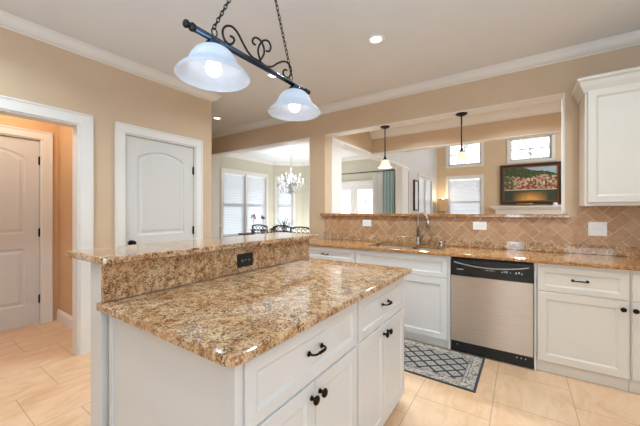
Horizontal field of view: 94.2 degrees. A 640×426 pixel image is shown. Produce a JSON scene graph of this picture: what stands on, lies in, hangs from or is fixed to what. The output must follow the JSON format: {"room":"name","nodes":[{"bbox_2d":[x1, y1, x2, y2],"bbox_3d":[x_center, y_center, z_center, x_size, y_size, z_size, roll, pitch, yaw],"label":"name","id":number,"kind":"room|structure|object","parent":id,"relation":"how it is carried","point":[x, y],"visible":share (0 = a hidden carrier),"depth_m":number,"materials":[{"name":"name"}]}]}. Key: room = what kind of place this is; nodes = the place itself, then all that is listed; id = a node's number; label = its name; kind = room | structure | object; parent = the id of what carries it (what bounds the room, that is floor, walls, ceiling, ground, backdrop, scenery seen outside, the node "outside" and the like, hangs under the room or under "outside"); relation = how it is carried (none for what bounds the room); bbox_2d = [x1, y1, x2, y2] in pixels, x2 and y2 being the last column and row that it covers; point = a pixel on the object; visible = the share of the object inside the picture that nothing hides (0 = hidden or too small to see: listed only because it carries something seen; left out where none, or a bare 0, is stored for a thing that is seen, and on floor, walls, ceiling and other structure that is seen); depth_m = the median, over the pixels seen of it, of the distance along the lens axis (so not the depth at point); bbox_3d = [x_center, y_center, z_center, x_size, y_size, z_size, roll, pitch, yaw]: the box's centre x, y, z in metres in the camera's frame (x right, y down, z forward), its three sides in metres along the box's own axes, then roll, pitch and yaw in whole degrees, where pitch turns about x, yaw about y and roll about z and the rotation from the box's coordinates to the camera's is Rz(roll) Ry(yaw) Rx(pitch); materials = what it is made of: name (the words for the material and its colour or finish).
{"room":"kitchen","nodes":[
{"label":"kitchen","id":0,"kind":"room"},
{"bbox_2d":[0,114,57,320],"bbox_3d":[-3.697,-0.106,2.871,0.100,2.805,2.000,0,0,34],"label":"wall","id":1,"kind":"structure","parent":0,"point":[4,119],"depth_m":3.56,"materials":[{"name":"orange paint"}]},
{"bbox_2d":[0,124,52,323],"bbox_3d":[-3.487,0.181,3.152,0.121,2.230,0.972,0,0,34],"label":"structure","id":2,"kind":"structure","parent":1,"relation":"attached to","point":[45,138],"depth_m":3.47,"materials":[{"name":"white paint"}]},
{"bbox_2d":[0,135,39,331],"bbox_3d":[-3.461,0.234,3.138,0.103,2.116,0.764,0,0,34],"label":"door","id":3,"kind":"structure","parent":2,"relation":"attached to","point":[19,158],"depth_m":3.32,"materials":[{"name":"white paint"}]},
{"bbox_2d":[58,125,71,315],"bbox_3d":[-2.639,-0.106,3.291,1.185,2.805,0.100,0,0,34],"label":"wall","id":4,"kind":"structure","parent":0,"point":[64,133],"depth_m":3.45,"materials":[{"name":"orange paint"}]},
{"bbox_2d":[56,309,71,328],"bbox_3d":[-2.665,1.229,3.237,1.160,0.132,0.018,0,0,34],"label":"baseboard","id":5,"kind":"structure","parent":4,"relation":"attached to","point":[62,317],"depth_m":3.41,"materials":[{"name":"white paint"}]},
{"bbox_2d":[0,27,211,247],"bbox_3d":[-2.959,-0.106,1.645,0.120,2.805,5.391,0,0,34],"label":"wall","id":6,"kind":"structure","parent":0,"point":[32,70],"depth_m":2.84,"materials":[{"name":"beige paint"}]},
{"bbox_2d":[0,95,93,355],"bbox_3d":[-2.506,0.201,2.297,0.151,2.190,1.220,0,0,34],"label":"door frame","id":7,"kind":"structure","parent":6,"relation":"attached to","point":[82,134],"depth_m":2.70,"materials":[{"name":"white paint"}]},
{"bbox_2d":[114,121,202,245],"bbox_3d":[-1.786,0.203,3.348,0.131,2.186,0.968,0,0,34],"label":"structure","id":8,"kind":"structure","parent":6,"relation":"attached to","point":[121,129],"depth_m":3.07,"materials":[{"name":"white paint"}]},
{"bbox_2d":[126,135,193,244],"bbox_3d":[-1.754,0.254,3.330,0.103,2.076,0.764,0,0,34],"label":"door","id":9,"kind":"structure","parent":8,"relation":"attached to","point":[159,175],"depth_m":3.30,"materials":[{"name":"white paint"}]},
{"bbox_2d":[219,156,272,236],"bbox_3d":[-2.673,-0.106,7.263,0.150,2.805,4.230,0,0,34],"label":"wall","id":10,"kind":"structure","parent":0,"point":[224,162],"depth_m":8.25,"materials":[{"name":"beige paint"}]},
{"bbox_2d":[221,168,267,236],"bbox_3d":[-2.054,-0.199,8.137,0.200,1.810,1.688,0,0,34],"label":"window","id":11,"kind":"structure","parent":10,"relation":"in","point":[246,173],"depth_m":8.10,"materials":[{"name":"white paint"}]},
{"bbox_2d":[223,172,244,235],"bbox_3d":[-2.255,-0.204,7.802,0.052,1.630,0.712,0,0,34],"label":"window blind","id":12,"kind":"object","parent":11,"relation":"attached to","point":[232,181],"visible":0.8,"depth_m":7.78,"materials":[{"name":"white plastic"}]},
{"bbox_2d":[247,175,265,232],"bbox_3d":[-1.818,-0.204,8.450,0.052,1.630,0.715,0,0,34],"label":"window blind","id":13,"kind":"object","parent":11,"relation":"attached to","point":[256,185],"visible":0.75,"depth_m":8.45,"materials":[{"name":"white plastic"}]},
{"bbox_2d":[273,165,301,232],"bbox_3d":[-1.014,-0.106,9.133,0.877,2.805,0.150,0,0,-11],"label":"wall","id":14,"kind":"structure","parent":0,"point":[277,170],"depth_m":9.11,"materials":[{"name":"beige paint"}]},
{"bbox_2d":[275,176,294,231],"bbox_3d":[-1.071,-0.199,9.096,0.630,1.790,0.200,0,0,-11],"label":"window","id":15,"kind":"structure","parent":14,"relation":"in","point":[276,177],"depth_m":9.07,"materials":[{"name":"white paint"}]},
{"bbox_2d":[277,178,292,231],"bbox_3d":[-1.067,-0.204,9.076,0.460,1.630,0.052,0,0,-11],"label":"window blind","id":16,"kind":"object","parent":15,"relation":"attached to","point":[285,200],"visible":0.7,"depth_m":9.07,"materials":[{"name":"white plastic"}]},
{"bbox_2d":[0,0,639,161],"bbox_3d":[-0.020,-1.559,2.745,9.900,0.100,10.700,0,0,34],"label":"ceiling","id":17,"kind":"structure","parent":0,"point":[330,54],"depth_m":2.53,"materials":[{"name":"paint"}]},
{"bbox_2d":[0,10,221,101],"bbox_3d":[-3.930,-1.466,2.416,2.782,0.085,5.386,0,0,34],"label":"structure","id":18,"kind":"structure","parent":17,"relation":"attached to","point":[8,21],"depth_m":2.74,"materials":[{"name":"white paint"}]},
{"bbox_2d":[174,0,320,120],"bbox_3d":[-0.291,-1.031,1.447,0.294,0.956,0.824,0,0,34],"label":"pendant","id":19,"kind":"object","parent":17,"relation":"hanging from","point":[211,65],"visible":1,"depth_m":1.32,"materials":[{"name":"white glass"}]},
{"bbox_2d":[206,38,221,44],"bbox_3d":[-0.439,-0.678,1.227,0.068,0.064,0.067,0,0,34],"label":"socket","id":20,"kind":"object","parent":19,"relation":"attached to","point":[215,40],"depth_m":1.20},
{"bbox_2d":[289,84,299,88],"bbox_3d":[-0.143,-0.678,1.667,0.068,0.064,0.067,0,0,34],"label":"socket","id":21,"kind":"object","parent":19,"relation":"attached to","point":[293,86],"depth_m":1.64,"materials":[{"name":"black metal"}]},
{"bbox_2d":[266,73,275,78],"bbox_3d":[-0.517,-1.503,3.274,0.152,0.010,0.152,0,0,34],"label":"recessed light","id":22,"kind":"object","parent":17,"relation":"in","point":[267,74],"visible":0.48,"depth_m":3.29,"materials":[{"name":"white plastic"}]},
{"bbox_2d":[277,149,304,193],"bbox_3d":[-0.707,-0.966,7.247,0.582,1.084,0.584,0,0,23],"label":"chandelier","id":23,"kind":"object","parent":17,"relation":"hanging from","point":[290,182],"visible":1,"depth_m":7.21,"materials":[{"name":"white glass"}]},
{"bbox_2d":[223,154,368,165],"bbox_3d":[-0.708,-1.458,8.024,5.054,0.100,2.160,0,0,-10],"label":"structure","id":24,"kind":"structure","parent":17,"relation":"attached to","point":[237,156],"depth_m":8.30,"materials":[{"name":"white paint"}]},
{"bbox_2d":[367,34,384,44],"bbox_3d":[0.489,-1.503,2.592,0.152,0.010,0.152,0,0,34],"label":"recessed light","id":25,"kind":"object","parent":17,"relation":"in","point":[374,39],"visible":1,"depth_m":2.58,"materials":[{"name":"white plastic"}]},
{"bbox_2d":[370,101,560,139],"bbox_3d":[3.304,-1.446,4.063,5.640,0.125,0.100,0,0,34],"label":"structure","id":26,"kind":"structure","parent":17,"relation":"attached to","point":[552,107],"depth_m":4.65,"materials":[{"name":"white paint"}]},
{"bbox_2d":[0,320,639,425],"bbox_3d":[0.888,1.346,4.183,10.000,0.100,14.100,0,0,34],"label":"floor","id":27,"kind":"structure","parent":0,"point":[43,382],"depth_m":2.10,"materials":[{"name":"beige tile"}]},
{"bbox_2d":[109,316,241,425],"bbox_3d":[-0.560,0.855,1.056,0.794,0.881,0.032,0,0,34],"label":"island end panel","id":28,"kind":"object","parent":27,"relation":"on","point":[154,381],"visible":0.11,"depth_m":1.04,"materials":[{"name":"white paint"}]},
{"bbox_2d":[91,239,309,425],"bbox_3d":[-0.565,0.757,1.910,0.156,1.078,1.478,0,0,34],"label":"wall","id":29,"kind":"structure","parent":27,"relation":"on","point":[111,282],"depth_m":1.39,"materials":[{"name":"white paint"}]},
{"bbox_2d":[67,232,317,264],"bbox_3d":[-0.625,0.202,1.978,0.443,0.030,1.568,0,0,34],"label":"bar","id":30,"kind":"object","parent":29,"relation":"on","point":[138,252],"visible":1,"depth_m":1.57,"materials":[{"name":"stone"}]},
{"bbox_2d":[237,252,252,267],"bbox_3d":[-0.475,0.304,1.894,0.008,0.084,0.128,0,0,34],"label":"power outlet","id":31,"kind":"object","parent":29,"relation":"attached to","point":[245,259],"visible":1,"depth_m":1.89,"materials":[{"name":"black plastic"}]},
{"bbox_2d":[251,224,267,234],"bbox_3d":[-1.177,0.779,6.593,0.476,1.033,0.509,0,0,34],"label":"dining chair","id":32,"kind":"object","parent":27,"relation":"on","point":[255,225],"visible":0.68,"depth_m":6.38,"materials":[{"name":"black metal"}]},
{"bbox_2d":[238,231,293,234],"bbox_3d":[-0.913,0.916,7.325,2.100,0.760,1.000,0,0,34],"label":"dining table","id":33,"kind":"object","parent":27,"relation":"on","point":[248,233],"visible":0.09,"depth_m":7.42,"materials":[{"name":"brown wood"}]},
{"bbox_2d":[248,214,255,232],"bbox_3d":[-1.730,0.290,7.670,0.260,0.488,0.226,0,0,34],"label":"orchid","id":34,"kind":"object","parent":33,"relation":"on","point":[252,216],"visible":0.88,"depth_m":7.65,"materials":[{"name":"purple plant"}]},
{"bbox_2d":[274,214,296,232],"bbox_3d":[-0.847,0.297,7.295,0.746,0.474,0.423,0,0,13],"label":"spiky plant","id":35,"kind":"object","parent":33,"relation":"on","point":[283,222],"visible":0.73,"depth_m":7.23,"materials":[{"name":"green plant"}]},
{"bbox_2d":[273,225,290,232],"bbox_3d":[-0.646,0.779,6.236,0.476,1.033,0.509,0,0,34],"label":"dining chair","id":36,"kind":"object","parent":27,"relation":"on","point":[284,226],"visible":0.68,"depth_m":6.04,"materials":[{"name":"black metal"}]},
{"bbox_2d":[242,303,356,425],"bbox_3d":[-0.332,0.855,1.360,0.837,0.881,0.722,0,0,34],"label":"base cabinet","id":37,"kind":"object","parent":27,"relation":"on","point":[309,378],"visible":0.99,"depth_m":1.11,"materials":[{"name":"white paint"}]},
{"bbox_2d":[290,226,308,233],"bbox_3d":[-0.247,0.779,5.678,0.476,1.033,0.509,0,0,27],"label":"dining chair","id":38,"kind":"object","parent":27,"relation":"on","point":[298,227],"visible":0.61,"depth_m":5.47,"materials":[{"name":"black metal"}]},
{"bbox_2d":[307,246,355,262],"bbox_3d":[0.218,0.855,3.800,0.810,0.881,0.660,0,0,34],"label":"base cabinet","id":39,"kind":"object","parent":27,"relation":"on","point":[319,252],"visible":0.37,"depth_m":3.49,"materials":[{"name":"white paint"}]},
{"bbox_2d":[356,277,403,425],"bbox_3d":[0.068,0.855,1.953,0.837,0.881,0.704,0,0,34],"label":"base cabinet","id":40,"kind":"object","parent":27,"relation":"on","point":[380,315],"visible":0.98,"depth_m":1.69,"materials":[{"name":"white paint"}]},
{"bbox_2d":[96,258,411,366],"bbox_3d":[-0.159,0.398,1.632,0.870,0.032,1.506,0,0,34],"label":"countertop","id":41,"kind":"structure","parent":40,"relation":"on","point":[232,320],"depth_m":1.21,"materials":[{"name":"stone"}]},
{"bbox_2d":[356,247,447,347],"bbox_3d":[0.962,0.855,3.301,0.973,0.881,0.655,0,0,34],"label":"base cabinet","id":42,"kind":"object","parent":27,"relation":"on","point":[425,306],"visible":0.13,"depth_m":2.93,"materials":[{"name":"white paint"}]},
{"bbox_2d":[437,198,448,211],"bbox_3d":[3.993,0.418,9.651,0.352,1.754,0.352,0,0,-12],"label":"floor lamp","id":43,"kind":"object","parent":27,"relation":"on","point":[442,203],"visible":0.87,"depth_m":9.51,"materials":[{"name":"fabric"}]},
{"bbox_2d":[404,338,484,392],"bbox_3d":[0.871,1.291,2.657,1.000,0.008,0.600,0,0,35],"label":"floor mat","id":44,"kind":"object","parent":27,"relation":"on","point":[457,369],"visible":0.56,"depth_m":2.51,"materials":[{"name":"grey fabric"}]},
{"bbox_2d":[448,256,451,349],"bbox_3d":[1.246,0.855,2.833,0.017,0.881,0.120,0,0,34],"label":"strip","id":45,"kind":"object","parent":27,"relation":"on","point":[449,257],"visible":0.57,"depth_m":2.78,"materials":[{"name":"white paint"}]},
{"bbox_2d":[451,257,533,368],"bbox_3d":[1.645,0.855,2.841,0.632,0.858,0.620,0,0,34],"label":"dishwasher","id":46,"kind":"object","parent":27,"relation":"on","point":[492,301],"visible":1,"depth_m":2.57,"materials":[{"name":"silver metal"}]},
{"bbox_2d":[534,263,535,370],"bbox_3d":[1.786,0.855,2.469,0.013,0.881,0.120,0,0,34],"label":"strip","id":47,"kind":"object","parent":27,"relation":"on","point":[534,263],"visible":0.71,"depth_m":2.42,"materials":[{"name":"white paint"}]},
{"bbox_2d":[536,263,629,390],"bbox_3d":[2.144,0.855,2.503,0.539,0.881,0.660,0,0,34],"label":"base cabinet","id":48,"kind":"object","parent":27,"relation":"on","point":[583,313],"visible":0.98,"depth_m":2.25,"materials":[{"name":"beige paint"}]},
{"bbox_2d":[629,270,639,393],"bbox_3d":[2.618,0.855,2.184,0.598,0.881,0.660,0,0,34],"label":"base cabinet","id":49,"kind":"object","parent":27,"relation":"on","point":[634,382],"visible":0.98,"depth_m":2.10,"materials":[{"name":"beige paint"}]},
{"bbox_2d":[310,238,639,270],"bbox_3d":[1.385,0.397,3.031,3.609,0.030,0.654,0,0,34],"label":"countertop","id":50,"kind":"structure","parent":49,"relation":"on","point":[557,258],"depth_m":2.70,"materials":[{"name":"stone"}]},
{"bbox_2d":[378,245,442,250],"bbox_3d":[0.963,0.501,3.309,0.814,0.176,0.404,0,0,34],"label":"sink","id":51,"kind":"object","parent":50,"relation":"in","point":[379,245],"visible":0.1,"depth_m":3.48,"materials":[{"name":"metal"}]},
{"bbox_2d":[416,212,429,244],"bbox_3d":[1.181,0.192,3.420,0.056,0.380,0.182,0,0,-34],"label":"faucet","id":52,"kind":"object","parent":50,"relation":"on","point":[418,239],"visible":1,"depth_m":3.44,"materials":[{"name":"silver metal"}]},
{"bbox_2d":[324,233,639,256],"bbox_3d":[1.556,0.340,3.285,3.609,0.084,0.024,0,0,34],"label":"granite upstand","id":53,"kind":"object","parent":50,"relation":"on","point":[511,245],"visible":1,"depth_m":3.04,"materials":[{"name":"brown stone"}]},
{"bbox_2d":[331,139,343,212],"bbox_3d":[0.188,0.104,4.655,0.234,2.384,0.364,0,0,34],"label":"structure","id":54,"kind":"structure","parent":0,"point":[336,147],"depth_m":4.58,"materials":[{"name":"white paint"}]},
{"bbox_2d":[302,159,394,232],"bbox_3d":[0.737,-0.106,8.354,3.048,2.805,0.150,0,0,34],"label":"wall","id":55,"kind":"structure","parent":0,"point":[365,165],"depth_m":8.21,"materials":[{"name":"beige paint"}]},
{"bbox_2d":[341,180,372,212],"bbox_3d":[0.943,0.226,8.201,1.580,2.140,0.181,0,0,34],"label":"door","id":56,"kind":"structure","parent":55,"relation":"in","point":[364,184],"depth_m":8.14,"materials":[{"name":"white paint"}]},
{"bbox_2d":[341,170,394,174],"bbox_3d":[0.867,-1.039,8.070,2.508,0.060,0.171,0,0,34],"label":"curtain rod","id":57,"kind":"object","parent":55,"relation":"attached to","point":[382,170],"visible":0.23,"depth_m":7.72,"materials":[{"name":"black metal"}]},
{"bbox_2d":[372,172,382,213],"bbox_3d":[1.470,0.127,7.591,0.284,2.298,0.060,0,0,34],"label":"curtain","id":58,"kind":"object","parent":57,"relation":"hanging from","point":[377,177],"visible":0.57,"depth_m":7.59,"materials":[{"name":"white fabric"}]},
{"bbox_2d":[383,171,393,213],"bbox_3d":[1.710,0.127,7.429,0.294,2.298,0.114,0,0,34],"label":"curtain","id":59,"kind":"object","parent":57,"relation":"hanging from","point":[388,176],"visible":0.56,"depth_m":7.43,"materials":[{"name":"teal fabric"}]},
{"bbox_2d":[333,131,371,152],"bbox_3d":[0.503,-1.316,5.114,0.180,0.385,1.483,0,0,34],"label":"structure","id":60,"kind":"structure","parent":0,"point":[363,140],"depth_m":5.27,"materials":[{"name":"beige paint"}]},
{"bbox_2d":[379,152,408,166],"bbox_3d":[1.553,-1.316,6.672,0.180,0.385,2.268,0,0,34],"label":"structure","id":61,"kind":"structure","parent":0,"point":[402,158],"depth_m":6.98,"materials":[{"name":"grey paint"}]},
{"bbox_2d":[394,167,409,213],"bbox_3d":[2.042,0.104,7.408,0.234,2.384,0.524,0,0,34],"label":"structure","id":62,"kind":"structure","parent":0,"point":[401,173],"depth_m":7.25,"materials":[{"name":"white paint"}]},
{"bbox_2d":[408,148,436,213],"bbox_3d":[3.065,-1.054,8.890,0.150,4.700,3.100,0,0,34],"label":"wall","id":63,"kind":"structure","parent":0,"point":[424,161],"depth_m":8.62,"materials":[{"name":"grey paint"}]},
{"bbox_2d":[331,137,408,168],"bbox_3d":[1.134,-1.106,6.051,0.210,0.034,3.725,0,0,34],"label":"structure","id":64,"kind":"structure","parent":63,"relation":"attached to","point":[346,146],"depth_m":5.53,"materials":[{"name":"white paint"}]},
{"bbox_2d":[413,180,418,210],"bbox_3d":[2.584,-0.444,7.996,0.049,0.820,0.380,0,0,34],"label":"picture frame","id":65,"kind":"object","parent":63,"relation":"attached to","point":[415,182],"visible":1,"depth_m":7.94,"materials":[{"name":"brown wood"}]},
{"bbox_2d":[415,181,417,208],"bbox_3d":[2.577,-0.444,8.001,0.028,0.750,0.310,0,0,34],"label":"print","id":66,"kind":"object","parent":65,"relation":"attached to","point":[416,182],"depth_m":8.01,"materials":[{"name":"paper"}]},
{"bbox_2d":[418,172,432,213],"bbox_3d":[3.113,-0.314,8.918,0.200,1.560,1.600,0,0,34],"label":"window","id":67,"kind":"structure","parent":63,"relation":"in","point":[419,174],"depth_m":8.88,"materials":[{"name":"white paint"}]},
{"bbox_2d":[419,176,424,213],"bbox_3d":[2.925,-0.316,8.601,0.052,1.375,0.675,0,0,34],"label":"window blind","id":68,"kind":"object","parent":67,"relation":"attached to","point":[421,179],"visible":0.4,"depth_m":8.63,"materials":[{"name":"white plastic"}]},
{"bbox_2d":[426,179,430,213],"bbox_3d":[3.336,-0.316,9.210,0.052,1.375,0.675,0,0,34],"label":"window blind","id":69,"kind":"object","parent":67,"relation":"attached to","point":[428,182],"visible":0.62,"depth_m":9.25,"materials":[{"name":"white plastic"}]},
{"bbox_2d":[212,45,639,264],"bbox_3d":[0.656,-0.106,4.017,9.400,2.805,0.165,0,0,34],"label":"wall","id":70,"kind":"structure","parent":0,"point":[560,77],"depth_m":3.40,"materials":[{"name":"beige paint"}]},
{"bbox_2d":[212,137,309,237],"bbox_3d":[-1.084,0.086,5.189,2.364,2.420,0.173,0,0,34],"label":"structure","id":71,"kind":"structure","parent":70,"relation":"attached to","point":[215,157],"depth_m":5.79,"materials":[{"name":"white paint"}]},
{"bbox_2d":[212,30,639,138],"bbox_3d":[0.558,-1.466,3.926,8.940,0.085,0.095,0,0,34],"label":"crown molding","id":72,"kind":"structure","parent":70,"relation":"attached to","point":[625,40],"depth_m":3.15,"materials":[{"name":"white paint"}]},
{"bbox_2d":[320,213,568,217],"bbox_3d":[1.227,0.039,3.638,2.771,0.035,0.275,0,0,34],"label":"granite ledge","id":73,"kind":"object","parent":70,"relation":"attached to","point":[321,214],"visible":0.96,"depth_m":3.25,"materials":[{"name":"brown stone"}]},
{"bbox_2d":[325,93,564,213],"bbox_3d":[1.236,-0.554,3.626,2.700,1.140,0.173,0,0,34],"label":"structure","id":74,"kind":"structure","parent":70,"relation":"attached to","point":[561,96],"depth_m":3.14,"materials":[{"name":"white paint"}]},
{"bbox_2d":[378,125,391,168],"bbox_3d":[0.848,-0.844,3.878,0.194,0.538,0.194,0,0,34],"label":"pendant lamp","id":75,"kind":"object","parent":74,"relation":"hanging from","point":[384,164],"visible":1,"depth_m":3.87,"materials":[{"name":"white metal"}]},
{"bbox_2d":[453,112,470,162],"bbox_3d":[1.604,-0.844,3.369,0.194,0.538,0.194,0,0,34],"label":"pendant lamp","id":76,"kind":"object","parent":74,"relation":"hanging from","point":[461,156],"visible":1,"depth_m":3.34,"materials":[{"name":"white glass"}]},
{"bbox_2d":[325,206,639,246],"bbox_3d":[1.566,0.166,3.299,3.609,0.432,0.008,0,0,34],"label":"tile backsplash","id":77,"kind":"structure","parent":70,"relation":"attached to","point":[623,222],"depth_m":3.00,"materials":[{"name":"tile"}]},
{"bbox_2d":[363,220,370,225],"bbox_3d":[0.619,0.146,3.926,0.125,0.088,0.008,0,0,34],"label":"power outlet","id":78,"kind":"object","parent":77,"relation":"attached to","point":[365,222],"visible":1,"depth_m":3.92,"materials":[{"name":"white plastic"}]},
{"bbox_2d":[473,222,486,229],"bbox_3d":[1.714,0.148,3.189,0.130,0.086,0.008,0,0,34],"label":"power outlet","id":79,"kind":"object","parent":77,"relation":"attached to","point":[476,225],"visible":1,"depth_m":3.19,"materials":[{"name":"white plastic"}]},
{"bbox_2d":[588,222,606,235],"bbox_3d":[2.487,0.151,2.663,0.126,0.126,0.018,0,0,34],"label":"wall switch","id":80,"kind":"object","parent":77,"relation":"attached to","point":[594,228],"visible":1,"depth_m":2.67,"materials":[{"name":"white plastic"}]},
{"bbox_2d":[571,66,639,205],"bbox_3d":[2.597,-0.583,2.385,0.855,1.065,0.366,0,0,34],"label":"upper cabinet","id":81,"kind":"object","parent":70,"relation":"attached to","point":[609,102],"visible":1,"depth_m":2.39,"materials":[{"name":"beige paint"}]},
{"bbox_2d":[372,112,560,152],"bbox_3d":[3.377,-2.264,4.164,5.650,2.280,0.150,0,0,34],"label":"structure","id":82,"kind":"structure","parent":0,"point":[551,122],"depth_m":4.69,"materials":[{"name":"beige paint"}]},
{"bbox_2d":[373,131,560,154],"bbox_3d":[3.390,-1.117,4.155,5.620,0.011,0.160,0,0,34],"label":"structure","id":83,"kind":"structure","parent":82,"relation":"attached to","point":[554,132],"depth_m":4.75,"materials":[{"name":"white paint"}]},
{"bbox_2d":[437,134,560,213],"bbox_3d":[6.346,-1.054,8.615,5.900,4.700,0.150,0,0,34],"label":"wall","id":84,"kind":"structure","parent":0,"point":[495,153],"depth_m":9.25,"materials":[{"name":"beige paint"}]},
{"bbox_2d":[445,143,483,168],"bbox_3d":[4.706,-1.884,9.689,1.140,0.860,0.200,0,0,34],"label":"window","id":85,"kind":"structure","parent":84,"relation":"in","point":[481,163],"depth_m":9.64,"materials":[{"name":"white paint"}]},
{"bbox_2d":[446,174,483,213],"bbox_3d":[4.706,-0.359,9.689,1.140,1.650,0.200,0,0,34],"label":"window","id":86,"kind":"structure","parent":84,"relation":"in","point":[479,175],"depth_m":9.52,"materials":[{"name":"white paint"}]},
{"bbox_2d":[449,177,480,213],"bbox_3d":[4.694,-0.364,9.672,0.950,1.470,0.052,0,0,34],"label":"window blind","id":87,"kind":"object","parent":86,"relation":"attached to","point":[459,184],"visible":0.64,"depth_m":9.65,"materials":[{"name":"white plastic"}]},
{"bbox_2d":[490,205,560,213],"bbox_3d":[6.236,0.558,8.452,2.440,1.474,0.240,0,0,34],"label":"fireplace mantel","id":88,"kind":"object","parent":84,"relation":"attached to","point":[554,209],"visible":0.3,"depth_m":8.57,"materials":[{"name":"white paint"}]},
{"bbox_2d":[517,203,532,205],"bbox_3d":[5.933,-0.214,8.628,0.420,0.067,0.139,0,0,34],"label":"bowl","id":89,"kind":"object","parent":88,"relation":"on","point":[520,204],"visible":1,"depth_m":8.59,"materials":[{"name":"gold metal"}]},
{"bbox_2d":[490,205,560,209],"bbox_3d":[6.236,-0.124,8.452,2.440,0.110,0.240,0,0,34],"label":"shelf","id":90,"kind":"object","parent":88,"relation":"attached to","point":[554,207],"depth_m":8.54,"materials":[{"name":"white paint"}]},
{"bbox_2d":[500,161,560,204],"bbox_3d":[6.101,-0.816,8.646,1.475,1.185,0.058,0,0,34],"label":"framed painting","id":91,"kind":"object","parent":84,"relation":"attached to","point":[535,183],"visible":0.98,"depth_m":8.63,"materials":[{"name":"multicoloured paper"}]},
{"bbox_2d":[507,135,555,163],"bbox_3d":[6.158,-1.864,8.711,1.160,0.820,0.200,0,0,34],"label":"window","id":92,"kind":"structure","parent":84,"relation":"in","point":[551,146],"depth_m":8.68,"materials":[{"name":"white paint"}]},
{"label":"outside","id":93,"kind":"structure","parent":0,"visible":0},
{"bbox_2d":[512,137,548,157],"bbox_3d":[8.935,-1.298,10.990,4.637,5.208,2.669,0,0,3],"label":"bare tree","id":94,"kind":"object","parent":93,"point":[524,141],"visible":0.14,"depth_m":10.71,"materials":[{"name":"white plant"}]},
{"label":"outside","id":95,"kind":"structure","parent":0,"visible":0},
{"bbox_2d":[450,144,479,184],"bbox_3d":[6.684,-2.280,14.314,2.568,7.160,4.889,0,0,-11],"label":"bare tree","id":96,"kind":"object","parent":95,"point":[466,146],"visible":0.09,"depth_m":14.34,"materials":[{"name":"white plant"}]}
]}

